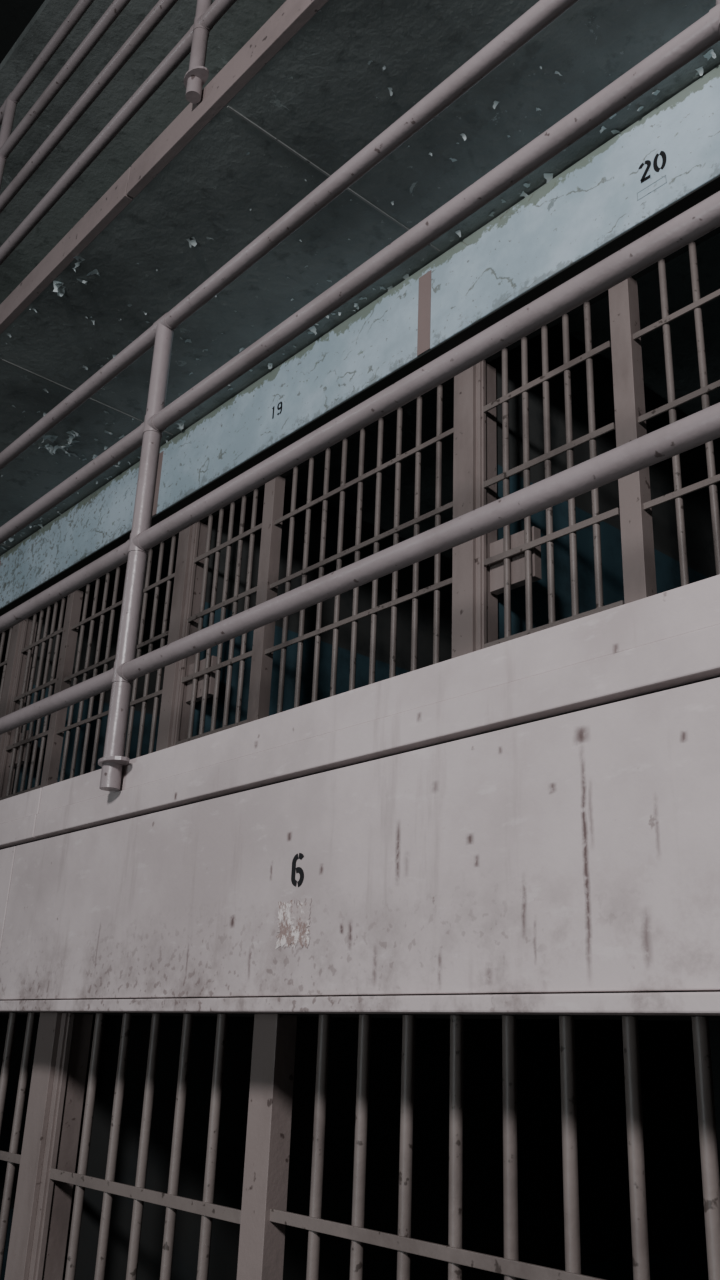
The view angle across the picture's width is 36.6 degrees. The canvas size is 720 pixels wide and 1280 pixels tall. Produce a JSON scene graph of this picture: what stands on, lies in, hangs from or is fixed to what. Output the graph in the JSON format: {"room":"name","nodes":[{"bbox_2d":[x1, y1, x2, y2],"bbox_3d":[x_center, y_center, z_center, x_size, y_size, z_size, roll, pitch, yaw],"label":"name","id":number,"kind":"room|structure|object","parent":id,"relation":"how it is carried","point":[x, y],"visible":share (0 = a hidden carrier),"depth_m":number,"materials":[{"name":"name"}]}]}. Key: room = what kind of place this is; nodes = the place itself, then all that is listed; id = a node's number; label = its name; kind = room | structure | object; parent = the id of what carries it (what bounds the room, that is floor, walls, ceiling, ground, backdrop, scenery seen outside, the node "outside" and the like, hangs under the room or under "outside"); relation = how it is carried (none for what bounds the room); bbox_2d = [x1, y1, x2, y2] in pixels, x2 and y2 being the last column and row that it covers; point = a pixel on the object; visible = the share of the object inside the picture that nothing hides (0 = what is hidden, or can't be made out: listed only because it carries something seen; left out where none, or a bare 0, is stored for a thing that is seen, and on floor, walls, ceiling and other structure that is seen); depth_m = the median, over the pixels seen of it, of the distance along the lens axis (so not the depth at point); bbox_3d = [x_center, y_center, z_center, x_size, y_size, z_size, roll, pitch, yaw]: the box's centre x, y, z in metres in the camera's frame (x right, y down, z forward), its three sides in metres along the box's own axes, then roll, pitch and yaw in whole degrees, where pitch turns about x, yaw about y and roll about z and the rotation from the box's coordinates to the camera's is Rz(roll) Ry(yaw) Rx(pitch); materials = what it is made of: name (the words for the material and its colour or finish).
{"room":"prison interior","nodes":[
{"label":"prison interior","id":0,"kind":"room"},
{"bbox_2d":[0,0,44,63],"bbox_3d":[-2.901,-5.092,5.019,10.200,0.120,16.200,19,-26,-38],"label":"ceiling","id":1,"kind":"structure","parent":0,"point":[15,15],"depth_m":7.28,"materials":[{"name":"paint"}]},
{"bbox_2d":[0,0,285,303],"bbox_3d":[-0.422,-2.609,6.505,3.384,0.065,16.200,19,-26,-38],"label":"ceiling","id":2,"kind":"structure","parent":0,"point":[243,19],"depth_m":5.79,"materials":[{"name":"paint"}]},
{"bbox_2d":[0,1014,708,1279],"bbox_3d":[-0.407,2.412,4.344,2.910,2.418,14.974,19,-26,-38],"label":"cell interior","id":3,"kind":"structure","parent":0,"point":[674,1188],"depth_m":3.62,"materials":[{"name":"black"}]},
{"bbox_2d":[0,574,719,1020],"bbox_3d":[-0.618,1.476,4.939,3.463,0.558,16.200,19,-26,-38],"label":"walkway","id":4,"kind":"object","parent":3,"relation":"attached to","point":[527,826],"visible":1,"depth_m":1.76,"materials":[{"name":"paint"}]},
{"bbox_2d":[0,627,12,703],"bbox_3d":[-2.542,0.874,6.558,0.096,1.619,1.728,19,-26,-38],"label":"cell","id":5,"kind":"object","parent":4,"relation":"on","point":[4,663],"visible":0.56,"depth_m":6.24,"materials":[{"name":"paint"}]},
{"bbox_2d":[0,535,176,799],"bbox_3d":[-1.393,0.460,5.335,0.096,1.619,1.728,19,-26,-38],"label":"cell","id":6,"kind":"object","parent":4,"relation":"on","point":[15,746],"visible":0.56,"depth_m":5.55,"materials":[{"name":"paint"}]},
{"bbox_2d":[156,385,453,750],"bbox_3d":[-0.245,0.045,4.112,0.096,1.619,1.728,19,-26,-38],"label":"cell","id":7,"kind":"object","parent":4,"relation":"on","point":[188,681],"visible":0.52,"depth_m":4.26,"materials":[{"name":"paint"}]},
{"bbox_2d":[0,0,719,790],"bbox_3d":[-1.894,0.212,4.169,0.060,1.311,16.200,19,-26,-38],"label":"balcony railing","id":8,"kind":"object","parent":4,"relation":"attached to","point":[701,427],"visible":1,"depth_m":2.20,"materials":[{"name":"metal"}]},
{"bbox_2d":[452,242,719,657],"bbox_3d":[0.903,-0.369,2.889,0.096,1.619,1.728,19,-26,-38],"label":"cell","id":9,"kind":"object","parent":4,"relation":"on","point":[484,567],"visible":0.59,"depth_m":3.28,"materials":[{"name":"paint"}]},
{"bbox_2d":[0,325,719,793],"bbox_3d":[0.021,0.347,5.412,2.039,1.985,13.926,19,-26,-38],"label":"wall","id":10,"kind":"structure","parent":0,"point":[693,462],"depth_m":4.89,"materials":[{"name":"teal paint"}]},
{"bbox_2d":[0,0,719,654],"bbox_3d":[-0.528,-0.678,5.753,3.456,0.127,16.200,19,-26,-38],"label":"ceiling","id":11,"kind":"structure","parent":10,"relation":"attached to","point":[198,179],"depth_m":3.62,"materials":[{"name":"paint"}]},
{"bbox_2d":[0,0,236,264],"bbox_3d":[-1.814,-1.758,4.911,0.060,1.311,16.200,19,-26,-38],"label":"balcony railing","id":12,"kind":"object","parent":11,"relation":"attached to","point":[195,41],"visible":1,"depth_m":4.05,"materials":[{"name":"metal"}]},
{"bbox_2d":[0,49,715,549],"bbox_3d":[-0.992,-1.095,4.463,0.938,0.040,7.109,19,-26,-38],"label":"flakes","id":13,"kind":"object","parent":11,"relation":"attached to","point":[58,287],"visible":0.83,"depth_m":4.01,"materials":[{"name":"white paint"}]},
{"bbox_2d":[0,65,719,608],"bbox_3d":[-1.056,-0.628,5.240,0.194,0.362,16.200,19,-26,-38],"label":"beam","id":14,"kind":"structure","parent":11,"relation":"attached to","point":[591,203],"depth_m":3.73,"materials":[{"name":"blue paint"}]},
{"bbox_2d":[0,270,431,564],"bbox_3d":[-1.502,-0.501,5.569,0.003,0.323,12.156,19,-26,-38],"label":"strip","id":15,"kind":"object","parent":14,"relation":"attached to","point":[424,292],"visible":0.8,"depth_m":3.74,"materials":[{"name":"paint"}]},
{"bbox_2d":[272,402,281,418],"bbox_3d":[-0.329,-0.912,4.315,0.001,0.059,0.068,19,-26,-38],"label":"number","id":16,"kind":"object","parent":14,"relation":"attached to","point":[278,408],"visible":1,"depth_m":4.31,"materials":[{"name":"paint"}]},
{"bbox_2d":[0,175,719,636],"bbox_3d":[-1.062,-0.456,5.176,0.188,0.006,16.200,19,-26,-38],"label":"plate","id":17,"kind":"object","parent":14,"relation":"attached to","point":[708,189],"visible":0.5,"depth_m":3.70,"materials":[{"name":"paint"}]},
{"bbox_2d":[637,175,666,200],"bbox_3d":[0.821,-1.273,3.067,0.001,0.028,0.096,19,-26,-38],"label":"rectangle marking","id":18,"kind":"structure","parent":14,"relation":"attached to","point":[665,175],"depth_m":3.07,"materials":[{"name":"paint"}]},
{"bbox_2d":[639,151,665,182],"bbox_3d":[0.829,-1.343,3.087,0.001,0.069,0.092,19,-26,-38],"label":"number","id":19,"kind":"object","parent":14,"relation":"attached to","point":[662,153],"visible":1,"depth_m":3.08,"materials":[{"name":"paint"}]},
{"bbox_3d":[-3.220,2.777,2.055,10.200,0.090,16.200,19,-26,-38],"label":"floor","id":20,"kind":"structure","parent":0,"visible":0},
{"bbox_2d":[0,1013,35,1279],"bbox_3d":[-1.579,2.218,3.389,0.096,2.007,2.124,19,-26,-38],"label":"cell","id":21,"kind":"object","parent":20,"relation":"on","point":[12,1156],"visible":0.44,"depth_m":2.99,"materials":[{"name":"paint"}]},
{"bbox_2d":[4,1012,719,1279],"bbox_3d":[-0.167,1.709,1.885,0.096,2.007,2.124,19,-26,-38],"label":"cell","id":22,"kind":"object","parent":20,"relation":"on","point":[47,1176],"visible":1,"depth_m":2.13,"materials":[{"name":"paint"}]}
]}

